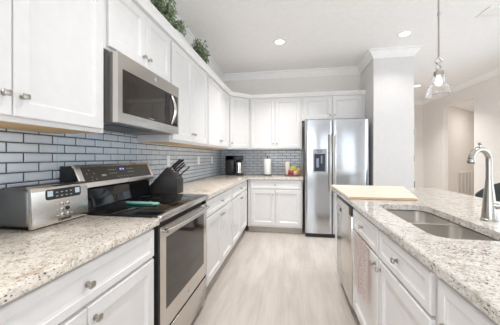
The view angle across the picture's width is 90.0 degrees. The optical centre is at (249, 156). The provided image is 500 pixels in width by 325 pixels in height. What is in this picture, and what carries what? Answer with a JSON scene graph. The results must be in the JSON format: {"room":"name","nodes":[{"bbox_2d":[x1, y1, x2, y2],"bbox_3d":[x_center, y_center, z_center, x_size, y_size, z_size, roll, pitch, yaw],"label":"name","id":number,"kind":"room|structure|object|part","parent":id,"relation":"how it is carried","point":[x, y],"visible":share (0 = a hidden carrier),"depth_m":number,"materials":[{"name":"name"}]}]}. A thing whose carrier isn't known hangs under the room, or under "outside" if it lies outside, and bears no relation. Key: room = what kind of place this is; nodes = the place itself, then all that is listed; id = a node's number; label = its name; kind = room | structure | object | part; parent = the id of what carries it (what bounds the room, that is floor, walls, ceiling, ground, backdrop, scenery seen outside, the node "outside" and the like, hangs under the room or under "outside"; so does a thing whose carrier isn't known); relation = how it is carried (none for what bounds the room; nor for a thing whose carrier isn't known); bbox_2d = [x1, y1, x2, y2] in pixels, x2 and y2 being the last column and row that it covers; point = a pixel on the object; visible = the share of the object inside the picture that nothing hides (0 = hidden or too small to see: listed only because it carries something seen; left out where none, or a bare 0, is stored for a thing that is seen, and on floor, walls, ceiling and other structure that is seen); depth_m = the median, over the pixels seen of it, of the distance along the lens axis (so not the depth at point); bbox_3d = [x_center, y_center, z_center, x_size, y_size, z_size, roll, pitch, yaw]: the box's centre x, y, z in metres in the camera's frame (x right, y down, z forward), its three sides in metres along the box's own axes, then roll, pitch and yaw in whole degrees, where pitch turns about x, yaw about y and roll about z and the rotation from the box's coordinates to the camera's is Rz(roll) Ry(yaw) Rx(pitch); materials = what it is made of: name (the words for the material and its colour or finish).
{"room":"kitchen","nodes":[
{"label":"kitchen","id":0,"kind":"room"},
{"bbox_2d":[191,222,360,324],"bbox_3d":[2.502,1.290,1.961,7.220,0.100,12.920,0,0,9],"label":"floor","id":1,"kind":"structure","parent":0,"point":[266,278],"depth_m":2.39,"materials":[{"name":"brown wood"}]},
{"bbox_2d":[0,229,153,324],"bbox_3d":[-0.868,0.800,0.931,0.652,0.877,0.906,0,0,9],"label":"base cabinet","id":2,"kind":"object","parent":1,"relation":"on","point":[116,286],"visible":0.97,"depth_m":0.94,"materials":[{"name":"white paint"}]},
{"bbox_3d":[-0.617,0.821,0.669,0.020,0.578,0.431,0,0,9],"label":"door","id":3,"kind":"part","parent":2,"relation":"part of","materials":[{"name":"white paint"}]},
{"bbox_2d":[0,215,159,305],"bbox_3d":[-0.871,0.344,0.922,0.638,0.035,0.938,0,0,9],"label":"countertop","id":4,"kind":"structure","parent":2,"relation":"on","point":[29,260],"depth_m":0.92,"materials":[{"name":"beige stone"}]},
{"bbox_2d":[0,181,87,230],"bbox_3d":[-1.022,0.229,1.256,0.211,0.191,0.303,0,0,9],"label":"toaster","id":5,"kind":"object","parent":4,"relation":"on","point":[36,206],"visible":1,"depth_m":1.14,"materials":[{"name":"silver metal"}]},
{"bbox_3d":[-0.941,0.227,1.242,0.036,0.186,0.303,0,0,9],"label":"panel","id":6,"kind":"part","parent":5,"relation":"part of","materials":[{"name":"metal"}]},
{"bbox_3d":[-0.559,0.448,0.877,0.026,0.022,0.026,0,0,9],"label":"knob","id":7,"kind":"part","parent":2,"relation":"part of","materials":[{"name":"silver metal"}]},
{"bbox_3d":[-0.554,0.585,0.912,0.026,0.022,0.026,0,0,9],"label":"knob","id":8,"kind":"part","parent":2,"relation":"part of","materials":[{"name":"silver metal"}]},
{"bbox_3d":[-0.546,0.821,1.099,0.020,0.578,0.431,0,0,9],"label":"door","id":9,"kind":"part","parent":2,"relation":"part of","materials":[{"name":"white paint"}]},
{"bbox_2d":[60,162,209,324],"bbox_3d":[-0.701,0.643,1.764,0.682,1.191,0.768,0,0,9],"label":"range","id":10,"kind":"object","parent":1,"relation":"on","point":[179,257],"visible":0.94,"depth_m":1.62,"materials":[{"name":"grey metal"}]},
{"bbox_3d":[-0.934,0.116,1.802,0.089,0.137,0.760,0,0,9],"label":"panel frame","id":11,"kind":"part","parent":10,"relation":"part of","materials":[{"name":"metal"}]},
{"bbox_3d":[-0.920,0.107,1.800,0.042,0.090,0.690,0,0,9],"label":"control panel","id":12,"kind":"part","parent":10,"relation":"part of","materials":[{"name":"grey plastic"}]},
{"bbox_3d":[-0.938,0.258,1.803,0.016,0.110,0.752,0,0,9],"label":"splash glass","id":13,"kind":"part","parent":10,"relation":"part of","materials":[{"name":"black glass"}]},
{"bbox_2d":[126,201,158,205],"bbox_3d":[-0.698,0.302,1.619,0.234,0.020,0.051,0,0,9],"label":"spoon rest","id":14,"kind":"object","parent":10,"relation":"on","point":[136,203],"visible":1,"depth_m":1.60,"materials":[{"name":"teal plastic"}]},
{"bbox_2d":[88,193,204,216],"bbox_3d":[-0.696,0.319,1.763,0.532,0.011,0.768,0,0,9],"label":"cooktop","id":15,"kind":"object","parent":10,"relation":"in","point":[117,207],"depth_m":1.62,"materials":[{"name":"black glass"}]},
{"bbox_3d":[-0.439,0.332,1.721,0.052,0.036,0.766,0,0,9],"label":"trim","id":16,"kind":"part","parent":10,"relation":"part of","materials":[{"name":"metal"}]},
{"bbox_3d":[-0.441,0.680,1.722,0.028,0.592,0.740,0,0,9],"label":"oven door","id":17,"kind":"part","parent":10,"relation":"part of","materials":[{"name":"metal"}]},
{"bbox_3d":[-0.395,0.408,1.714,0.063,0.024,0.694,0,0,9],"label":"handle","id":18,"kind":"part","parent":10,"relation":"part of","materials":[{"name":"metal"}]},
{"bbox_3d":[-0.441,1.091,1.722,0.028,0.194,0.740,0,0,9],"label":"storage drawer","id":19,"kind":"part","parent":10,"relation":"part of","materials":[{"name":"metal"}]},
{"bbox_2d":[206,188,231,286],"bbox_3d":[-0.590,0.800,2.626,0.652,0.877,0.947,0,0,9],"label":"base cabinet","id":20,"kind":"object","parent":1,"relation":"on","point":[219,214],"visible":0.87,"depth_m":2.48,"materials":[{"name":"white paint"}]},
{"bbox_3d":[-0.340,0.821,2.354,0.020,0.578,0.452,0,0,9],"label":"door","id":21,"kind":"part","parent":20,"relation":"part of","materials":[{"name":"white paint"}]},
{"bbox_3d":[-0.303,0.448,2.579,0.020,0.140,0.911,0,0,9],"label":"drawer","id":22,"kind":"part","parent":20,"relation":"part of","materials":[{"name":"white paint"}]},
{"bbox_3d":[-0.267,0.821,2.803,0.020,0.578,0.452,0,0,9],"label":"door","id":23,"kind":"part","parent":20,"relation":"part of","materials":[{"name":"white paint"}]},
{"bbox_2d":[178,174,302,199],"bbox_3d":[-0.019,0.344,3.389,1.520,0.035,2.655,0,0,9],"label":"countertop","id":24,"kind":"structure","parent":20,"relation":"on","point":[212,186],"depth_m":3.20,"materials":[{"name":"beige stone"}]},
{"bbox_2d":[149,167,182,193],"bbox_3d":[-0.791,0.207,2.283,0.329,0.234,0.130,0,0,9],"label":"knife block","id":25,"kind":"object","parent":24,"relation":"on","point":[168,182],"visible":0.79,"depth_m":2.21,"materials":[{"name":"grey wood"}]},
{"bbox_2d":[225,156,243,174],"bbox_3d":[-0.278,0.149,4.501,0.300,0.349,0.208,0,0,9],"label":"coffee maker","id":26,"kind":"object","parent":24,"relation":"on","point":[233,164],"visible":1,"depth_m":4.44,"materials":[{"name":"black plastic"}]},
{"bbox_3d":[0.742,0.314,4.357,0.260,0.021,0.188,0,0,9],"label":"tray","id":27,"kind":"object","parent":24,"relation":"on","visible":0},
{"bbox_2d":[285,161,289,174],"bbox_3d":[0.662,0.196,4.381,0.092,0.245,0.030,0,0,9],"label":"snack packet","id":28,"kind":"object","parent":27,"relation":"on","point":[287,163],"visible":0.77,"depth_m":4.37,"materials":[{"name":"paper"}]},
{"bbox_2d":[231,180,246,246],"bbox_3d":[-0.424,0.800,3.636,0.652,0.877,1.097,0,0,9],"label":"base cabinet","id":29,"kind":"object","parent":1,"relation":"on","point":[239,192],"visible":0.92,"depth_m":3.47,"materials":[{"name":"white paint"}]},
{"bbox_3d":[-0.182,0.821,3.318,0.020,0.578,0.507,0,0,9],"label":"door","id":30,"kind":"part","parent":29,"relation":"part of","materials":[{"name":"white paint"}]},
{"bbox_3d":[-0.141,0.448,3.570,0.020,0.140,1.023,0,0,9],"label":"drawer","id":31,"kind":"part","parent":29,"relation":"part of","materials":[{"name":"white paint"}]},
{"bbox_3d":[-0.099,0.821,3.823,0.020,0.578,0.507,0,0,9],"label":"door","id":32,"kind":"part","parent":29,"relation":"part of","materials":[{"name":"white paint"}]},
{"bbox_2d":[248,179,301,232],"bbox_3d":[0.446,0.800,4.334,0.882,0.877,0.652,0,0,9],"label":"base cabinet","id":33,"kind":"object","parent":1,"relation":"on","point":[274,205],"visible":0.94,"depth_m":4.05,"materials":[{"name":"white paint"}]},
{"bbox_3d":[0.209,0.821,4.079,0.398,0.578,0.020,0,0,9],"label":"door","id":34,"kind":"part","parent":33,"relation":"part of","materials":[{"name":"white paint"}]},
{"bbox_3d":[0.411,0.448,4.046,0.809,0.140,0.020,0,0,9],"label":"drawer","id":35,"kind":"part","parent":33,"relation":"part of","materials":[{"name":"white paint"}]},
{"bbox_3d":[0.614,0.821,4.013,0.398,0.578,0.020,0,0,9],"label":"door","id":36,"kind":"part","parent":33,"relation":"part of","materials":[{"name":"white paint"}]},
{"bbox_2d":[303,118,368,237],"bbox_3d":[1.362,0.328,4.102,0.929,1.820,0.774,0,0,9],"label":"refrigerator","id":37,"kind":"object","parent":1,"relation":"on","point":[335,152],"visible":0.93,"depth_m":3.82,"materials":[{"name":"metal"}]},
{"bbox_3d":[1.056,0.302,3.867,0.402,1.745,0.066,0,0,9],"label":"freezer door","id":38,"kind":"part","parent":37,"relation":"part of","materials":[{"name":"metal"}]},
{"bbox_3d":[1.214,0.095,3.772,0.029,0.918,0.075,0,0,9],"label":"handle","id":39,"kind":"part","parent":37,"relation":"part of","materials":[{"name":"metal"}]},
{"bbox_3d":[1.279,0.095,3.761,0.029,0.918,0.075,0,0,9],"label":"handle","id":40,"kind":"part","parent":37,"relation":"part of","materials":[{"name":"metal"}]},
{"bbox_3d":[1.517,0.302,3.790,0.521,1.745,0.068,0,0,9],"label":"fridge door","id":41,"kind":"part","parent":37,"relation":"part of","materials":[{"name":"metal"}]},
{"bbox_2d":[335,193,336,264],"bbox_3d":[1.222,0.800,2.552,0.638,0.877,0.248,0,0,9],"label":"island end panel","id":42,"kind":"object","parent":1,"relation":"on","point":[335,193],"visible":0.08,"depth_m":2.70,"materials":[{"name":"white paint"}]},
{"bbox_2d":[336,195,354,306],"bbox_3d":[1.127,0.803,2.129,0.650,0.871,0.606,0,0,9],"label":"dishwasher","id":43,"kind":"object","parent":1,"relation":"on","point":[345,228],"visible":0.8,"depth_m":2.09,"materials":[{"name":"metal"}]},
{"bbox_2d":[353,208,485,324],"bbox_3d":[0.992,0.800,1.286,0.687,0.877,1.088,0,0,9],"label":"base cabinet","id":44,"kind":"object","parent":1,"relation":"on","point":[401,290],"visible":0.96,"depth_m":1.15,"materials":[{"name":"white paint"}]},
{"bbox_2d":[354,232,371,306],"bbox_3d":[0.726,0.712,1.619,0.034,0.358,0.330,0,0,9],"label":"dish towel","id":45,"kind":"object","parent":44,"relation":"hanging from","point":[361,247],"visible":0.94,"depth_m":1.60,"materials":[{"name":"beige fabric"}]},
{"bbox_3d":[0.731,0.453,1.593,0.020,0.142,0.532,0,0,9],"label":"drawer","id":46,"kind":"part","parent":44,"relation":"part of","materials":[{"name":"white paint"}]},
{"bbox_3d":[0.731,0.824,1.593,0.020,0.572,0.532,0,0,9],"label":"door","id":47,"kind":"part","parent":44,"relation":"part of","materials":[{"name":"white paint"}]},
{"bbox_3d":[0.624,0.450,1.083,0.026,0.022,0.026,0,0,9],"label":"knob","id":48,"kind":"part","parent":44,"relation":"part of","materials":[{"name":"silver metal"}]},
{"bbox_3d":[0.644,0.453,1.068,0.020,0.142,0.493,0,0,9],"label":"drawer","id":49,"kind":"part","parent":44,"relation":"part of","materials":[{"name":"white paint"}]},
{"bbox_3d":[0.644,0.824,1.068,0.020,0.572,0.493,0,0,9],"label":"door","id":50,"kind":"part","parent":44,"relation":"part of","materials":[{"name":"white paint"}]},
{"bbox_2d":[332,187,499,324],"bbox_3d":[1.195,0.344,1.266,1.066,0.035,2.885,0,0,9],"label":"countertop","id":51,"kind":"structure","parent":44,"relation":"on","point":[471,267],"depth_m":0.96,"materials":[{"name":"stone"}]},
{"bbox_2d":[331,185,417,200],"bbox_3d":[1.186,0.315,2.292,0.723,0.018,0.841,0,0,9],"label":"wooden board","id":52,"kind":"object","parent":51,"relation":"on","point":[349,191],"visible":1,"depth_m":2.15,"materials":[{"name":"brown wood"}]},
{"bbox_2d":[385,209,498,240],"bbox_3d":[0.963,0.454,1.345,0.350,0.177,0.783,0,0,9],"label":"sink","id":53,"kind":"object","parent":51,"relation":"in","point":[431,224],"visible":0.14,"depth_m":1.35,"materials":[{"name":"metal"}]},
{"bbox_3d":[0.995,0.455,1.544,0.310,0.174,0.340,0,0,9],"label":"bowl","id":54,"kind":"part","parent":53,"relation":"part of","materials":[{"name":"metal"}]},
{"bbox_3d":[0.933,0.455,1.168,0.310,0.174,0.383,0,0,9],"label":"bowl","id":55,"kind":"part","parent":53,"relation":"part of","materials":[{"name":"metal"}]},
{"bbox_2d":[467,142,499,221],"bbox_3d":[1.245,0.124,1.272,0.273,0.402,0.097,0,0,9],"label":"faucet","id":56,"kind":"object","parent":51,"relation":"on","point":[489,208],"visible":1,"depth_m":1.27,"materials":[{"name":"silver metal"}]},
{"bbox_3d":[1.179,0.043,1.279,0.136,0.193,0.029,0,0,-9],"label":"spout","id":57,"kind":"part","parent":56,"relation":"part of","materials":[{"name":"silver metal"}]},
{"bbox_3d":[1.301,0.237,1.235,0.151,0.058,0.045,0,0,33],"label":"lever handle","id":58,"kind":"part","parent":56,"relation":"part of","materials":[{"name":"silver metal"}]},
{"bbox_2d":[438,279,497,324],"bbox_3d":[0.834,0.800,0.321,0.687,0.877,0.864,0,0,9],"label":"base cabinet","id":59,"kind":"object","parent":1,"relation":"on","point":[454,308],"visible":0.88,"depth_m":0.70,"materials":[{"name":"white paint"}]},
{"bbox_2d":[475,183,499,201],"bbox_3d":[2.477,0.740,2.492,0.438,1.000,0.523,0,0,9],"label":"bar stool","id":60,"kind":"object","parent":1,"relation":"on","point":[497,185],"visible":0.03,"depth_m":2.65,"materials":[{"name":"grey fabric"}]},
{"bbox_2d":[223,74,359,224],"bbox_3d":[0.706,-0.170,4.688,2.550,2.820,0.120,0,0,9],"label":"wall","id":61,"kind":"structure","parent":0,"point":[336,82],"depth_m":4.60,"materials":[{"name":"beige paint"}]},
{"bbox_2d":[221,149,301,174],"bbox_3d":[0.199,0.089,4.705,1.525,0.469,0.008,0,0,9],"label":"backsplash","id":62,"kind":"structure","parent":61,"relation":"attached to","point":[253,160],"depth_m":4.69,"materials":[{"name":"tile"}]},
{"bbox_2d":[250,97,301,149],"bbox_3d":[0.460,-0.581,4.488,0.907,0.898,0.350,0,0,9],"label":"upper cabinet","id":63,"kind":"object","parent":61,"relation":"attached to","point":[275,123],"visible":1,"depth_m":4.34,"materials":[{"name":"white paint"}]},
{"bbox_3d":[0.227,-0.581,4.385,0.424,0.858,0.020,0,0,9],"label":"door","id":64,"kind":"part","parent":63,"relation":"part of","materials":[{"name":"white paint"}]},
{"bbox_3d":[0.466,-0.135,4.521,0.875,0.004,0.281,0,0,9],"label":"panel","id":65,"kind":"part","parent":63,"relation":"part of","materials":[{"name":"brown wood"}]},
{"bbox_3d":[0.649,-0.581,4.316,0.424,0.858,0.020,0,0,9],"label":"door","id":66,"kind":"part","parent":63,"relation":"part of","materials":[{"name":"white paint"}]},
{"bbox_2d":[302,95,364,122],"bbox_3d":[1.417,-0.825,4.331,1.027,0.410,0.350,0,0,9],"label":"upper cabinet","id":67,"kind":"object","parent":61,"relation":"attached to","point":[342,106],"visible":0.92,"depth_m":4.18,"materials":[{"name":"white paint"}]},
{"bbox_3d":[1.149,-0.824,4.234,0.456,0.372,0.020,0,0,9],"label":"door","id":68,"kind":"part","parent":67,"relation":"part of","materials":[{"name":"white paint"}]},
{"bbox_3d":[1.614,-0.824,4.157,0.456,0.372,0.020,0,0,9],"label":"door","id":69,"kind":"part","parent":67,"relation":"part of","materials":[{"name":"white paint"}]},
{"bbox_2d":[166,0,499,99],"bbox_3d":[1.446,-1.630,1.637,5.240,0.100,11.940,0,0,9],"label":"ceiling","id":70,"kind":"structure","parent":0,"point":[239,35],"depth_m":3.20,"materials":[{"name":"paint"}]},
{"bbox_2d":[273,38,285,44],"bbox_3d":[0.406,-1.575,3.419,0.176,0.010,0.176,0,0,9],"label":"recessed light","id":71,"kind":"object","parent":70,"relation":"in","point":[280,41],"visible":1,"depth_m":3.41,"materials":[{"name":"white paint"}]},
{"bbox_2d":[397,30,412,36],"bbox_3d":[1.976,-1.575,3.197,0.176,0.010,0.176,0,0,9],"label":"recessed light","id":72,"kind":"object","parent":70,"relation":"in","point":[405,33],"visible":1,"depth_m":3.19,"materials":[{"name":"white"}]},
{"bbox_2d":[425,0,452,97],"bbox_3d":[1.252,-0.993,1.659,0.150,1.172,0.150,0,0,9],"label":"pendant light","id":73,"kind":"object","parent":70,"relation":"hanging from","point":[439,88],"visible":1,"depth_m":1.65,"materials":[{"name":"clear glass"}]},
{"bbox_3d":[1.252,-1.105,1.659,0.016,0.890,0.016,0,0,9],"label":"rod","id":74,"kind":"part","parent":73,"relation":"part of","materials":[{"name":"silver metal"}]},
{"bbox_3d":[1.252,-0.475,1.659,0.150,0.137,0.150,0,0,9],"label":"lamp shade","id":75,"kind":"part","parent":73,"relation":"part of","materials":[{"name":"clear glass"}]},
{"bbox_2d":[476,5,499,17],"bbox_3d":[2.710,-1.572,2.689,0.367,0.016,0.215,0,0,9],"label":"ceiling vent","id":76,"kind":"object","parent":70,"relation":"in","point":[492,11],"visible":1,"depth_m":2.71,"materials":[{"name":"white paint"}]},
{"bbox_2d":[360,56,413,187],"bbox_3d":[2.412,-0.170,5.517,0.550,2.820,3.730,0,0,9],"label":"wall","id":77,"kind":"structure","parent":0,"point":[388,83],"depth_m":3.68,"materials":[{"name":"paint"}]},
{"bbox_2d":[149,0,499,104],"bbox_3d":[1.446,-1.522,1.637,5.000,0.115,11.700,0,0,9],"label":"trim","id":78,"kind":"structure","parent":77,"relation":"attached to","point":[405,51],"depth_m":4.47,"materials":[{"name":"white paint"}]},
{"bbox_2d":[414,105,422,187],"bbox_3d":[3.933,-0.170,7.218,1.900,2.820,0.120,0,0,9],"label":"wall","id":79,"kind":"structure","parent":0,"point":[418,109],"depth_m":7.03,"materials":[{"name":"beige paint"}]},
{"bbox_2d":[448,106,473,195],"bbox_3d":[5.853,-0.060,6.817,2.494,2.600,0.112,0,0,-33],"label":"wall","id":80,"kind":"structure","parent":0,"point":[460,121],"depth_m":6.48,"materials":[{"name":"beige paint"}]},
{"bbox_2d":[457,171,471,195],"bbox_3d":[5.723,0.735,6.655,1.000,0.710,0.020,0,0,-33],"label":"air vent","id":81,"kind":"object","parent":80,"relation":"in","point":[464,179],"visible":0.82,"depth_m":6.65,"materials":[{"name":"beige metal"}]},
{"bbox_2d":[423,75,499,195],"bbox_3d":[3.973,-0.170,1.223,0.120,2.820,11.700,0,0,9],"label":"wall","id":82,"kind":"structure","parent":0,"point":[485,94],"depth_m":5.32,"materials":[{"name":"beige paint"}]},
{"bbox_2d":[452,99,473,111],"bbox_3d":[5.754,-1.310,6.210,1.780,0.100,2.880,0,0,9],"label":"ceiling","id":83,"kind":"structure","parent":0,"point":[469,105],"depth_m":6.24,"materials":[{"name":"paint"}]},
{"bbox_3d":[-1.080,-0.170,2.052,0.120,2.820,11.700,0,0,9],"label":"wall","id":84,"kind":"structure","parent":0,"visible":0},
{"bbox_2d":[0,128,56,188],"bbox_3d":[-1.191,0.089,0.979,0.008,0.469,0.946,0,0,9],"label":"backsplash","id":85,"kind":"structure","parent":84,"relation":"attached to","point":[26,157],"depth_m":1.28,"materials":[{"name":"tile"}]},
{"bbox_2d":[0,0,102,133],"bbox_3d":[-1.021,-0.581,0.947,0.350,0.898,0.948,0,0,9],"label":"upper cabinet","id":86,"kind":"object","parent":84,"relation":"attached to","point":[51,51],"visible":1,"depth_m":1.09,"materials":[{"name":"white paint"}]},
{"bbox_3d":[-0.921,-0.581,0.699,0.020,0.858,0.452,0,0,9],"label":"door","id":87,"kind":"part","parent":86,"relation":"part of","materials":[{"name":"white paint"}]},
{"bbox_3d":[-0.867,-0.230,0.889,0.026,0.022,0.026,0,0,9],"label":"knob","id":88,"kind":"part","parent":86,"relation":"part of","materials":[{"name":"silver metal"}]},
{"bbox_3d":[-0.856,-0.230,0.952,0.026,0.022,0.026,0,0,9],"label":"knob","id":89,"kind":"part","parent":86,"relation":"part of","materials":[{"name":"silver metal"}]},
{"bbox_3d":[-1.054,-0.135,0.952,0.281,0.004,0.916,0,0,9],"label":"panel","id":90,"kind":"part","parent":86,"relation":"part of","materials":[{"name":"brown wood"}]},
{"bbox_3d":[-0.771,-1.034,2.645,0.292,0.004,4.381,0,0,9],"label":"trim","id":91,"kind":"structure","parent":86,"relation":"on","visible":0},
{"bbox_2d":[151,0,187,36],"bbox_3d":[-0.750,-1.302,2.182,0.271,0.415,0.470,0,0,9],"label":"potted plant","id":92,"kind":"object","parent":91,"relation":"on","point":[167,12],"visible":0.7,"depth_m":2.17,"materials":[{"name":"green plant"}]},
{"bbox_2d":[191,38,209,64],"bbox_3d":[-0.615,-1.265,3.076,0.243,0.343,0.388,0,0,9],"label":"potted plant","id":93,"kind":"object","parent":91,"relation":"on","point":[200,50],"visible":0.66,"depth_m":3.00,"materials":[{"name":"green plant"}]},
{"bbox_2d":[57,131,136,181],"bbox_3d":[-1.052,0.125,1.822,0.008,0.630,0.763,0,0,9],"label":"backsplash","id":94,"kind":"structure","parent":84,"relation":"attached to","point":[107,147],"depth_m":1.73,"materials":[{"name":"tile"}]},
{"bbox_2d":[103,0,169,81],"bbox_3d":[-0.882,-0.820,1.793,0.350,0.420,0.763,0,0,9],"label":"upper cabinet","id":95,"kind":"object","parent":84,"relation":"attached to","point":[127,29],"visible":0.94,"depth_m":1.66,"materials":[{"name":"white paint"}]},
{"bbox_3d":[-0.774,-0.819,1.591,0.020,0.382,0.360,0,0,9],"label":"door","id":96,"kind":"part","parent":95,"relation":"part of","materials":[{"name":"white paint"}]},
{"bbox_2d":[103,51,178,134],"bbox_3d":[-0.832,-0.389,1.785,0.432,0.399,0.758,0,0,9],"label":"microwave","id":97,"kind":"object","parent":95,"relation":"attached to","point":[136,100],"visible":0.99,"depth_m":1.56,"materials":[{"name":"metal"}]},
{"bbox_3d":[-0.607,-0.374,1.986,0.054,0.230,0.028,0,0,9],"label":"handle","id":98,"kind":"part","parent":97,"relation":"part of","materials":[{"name":"metal"}]},
{"bbox_3d":[-0.716,-0.819,1.950,0.020,0.382,0.360,0,0,9],"label":"door","id":99,"kind":"part","parent":95,"relation":"part of","materials":[{"name":"white paint"}]},
{"bbox_2d":[167,155,169,165],"bbox_3d":[-0.892,0.040,2.741,0.008,0.116,0.072,0,0,9],"label":"wall outlet","id":100,"kind":"object","parent":84,"relation":"attached to","point":[168,156],"visible":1,"depth_m":2.73,"materials":[{"name":"white plastic"}]},
{"bbox_2d":[137,37,207,146],"bbox_3d":[-0.743,-0.581,2.645,0.350,0.898,0.959,0,0,9],"label":"upper cabinet","id":101,"kind":"object","parent":84,"relation":"attached to","point":[191,80],"visible":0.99,"depth_m":2.53,"materials":[{"name":"white paint"}]},
{"bbox_3d":[-0.776,-0.135,2.650,0.281,0.004,0.927,0,0,9],"label":"panel","id":102,"kind":"part","parent":101,"relation":"part of","materials":[{"name":"brown wood"}]},
{"bbox_3d":[-0.643,-0.581,2.394,0.020,0.858,0.458,0,0,9],"label":"door","id":103,"kind":"part","parent":101,"relation":"part of","materials":[{"name":"white paint"}]},
{"bbox_3d":[-0.568,-0.581,2.850,0.020,0.858,0.458,0,0,9],"label":"door","id":104,"kind":"part","parent":101,"relation":"part of","materials":[{"name":"white paint"}]},
{"bbox_2d":[137,142,220,185],"bbox_3d":[-0.775,0.089,3.511,0.008,0.469,2.661,0,0,9],"label":"backsplash","id":105,"kind":"structure","parent":84,"relation":"attached to","point":[155,155],"depth_m":3.13,"materials":[{"name":"grey tile"}]},
{"bbox_2d":[185,76,228,148],"bbox_3d":[-0.576,-0.581,3.661,0.350,0.898,1.097,0,0,9],"label":"upper cabinet","id":106,"kind":"object","parent":84,"relation":"attached to","point":[218,100],"visible":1,"depth_m":3.53,"materials":[{"name":"white paint"}]},
{"bbox_3d":[-0.609,-0.135,3.667,0.281,0.004,1.065,0,0,9],"label":"panel","id":107,"kind":"part","parent":106,"relation":"part of","materials":[{"name":"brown wood"}]},
{"bbox_3d":[-0.481,-0.581,3.377,0.020,0.858,0.526,0,0,9],"label":"door","id":108,"kind":"part","parent":106,"relation":"part of","materials":[{"name":"white paint"}]},
{"bbox_3d":[-0.396,-0.581,3.900,0.020,0.858,0.526,0,0,9],"label":"door","id":109,"kind":"part","parent":106,"relation":"part of","materials":[{"name":"white paint"}]},
{"bbox_2d":[132,0,365,98],"bbox_3d":[0.461,-1.062,2.296,2.253,0.060,4.090,0,0,9],"label":"trim","id":110,"kind":"structure","parent":106,"relation":"attached to","point":[146,6],"depth_m":2.82,"materials":[{"name":"white paint"}]},
{"bbox_2d":[214,95,249,149],"bbox_3d":[-0.310,-0.581,4.481,0.608,0.898,0.612,0,0,9],"label":"upper cabinet","id":111,"kind":"object","parent":84,"relation":"attached to","point":[239,108],"visible":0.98,"depth_m":4.30,"materials":[{"name":"white paint"}]},
{"bbox_3d":[-0.179,-0.581,4.300,0.387,0.858,0.020,0,0,-36],"label":"door","id":112,"kind":"part","parent":111,"relation":"part of","materials":[{"name":"white paint"}]},
{"bbox_3d":[0.315,0.156,4.468,0.150,0.336,0.150,0,0,9],"label":"paper towel holder","id":113,"kind":"object","parent":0,"visible":0},
{"bbox_2d":[264,159,270,174],"bbox_3d":[0.315,0.170,4.468,0.128,0.278,0.128,0,0,9],"label":"paper towel roll","id":114,"kind":"object","parent":113,"relation":"on","point":[267,162],"visible":0.96,"depth_m":4.41,"materials":[{"name":"white paper"}]}
]}

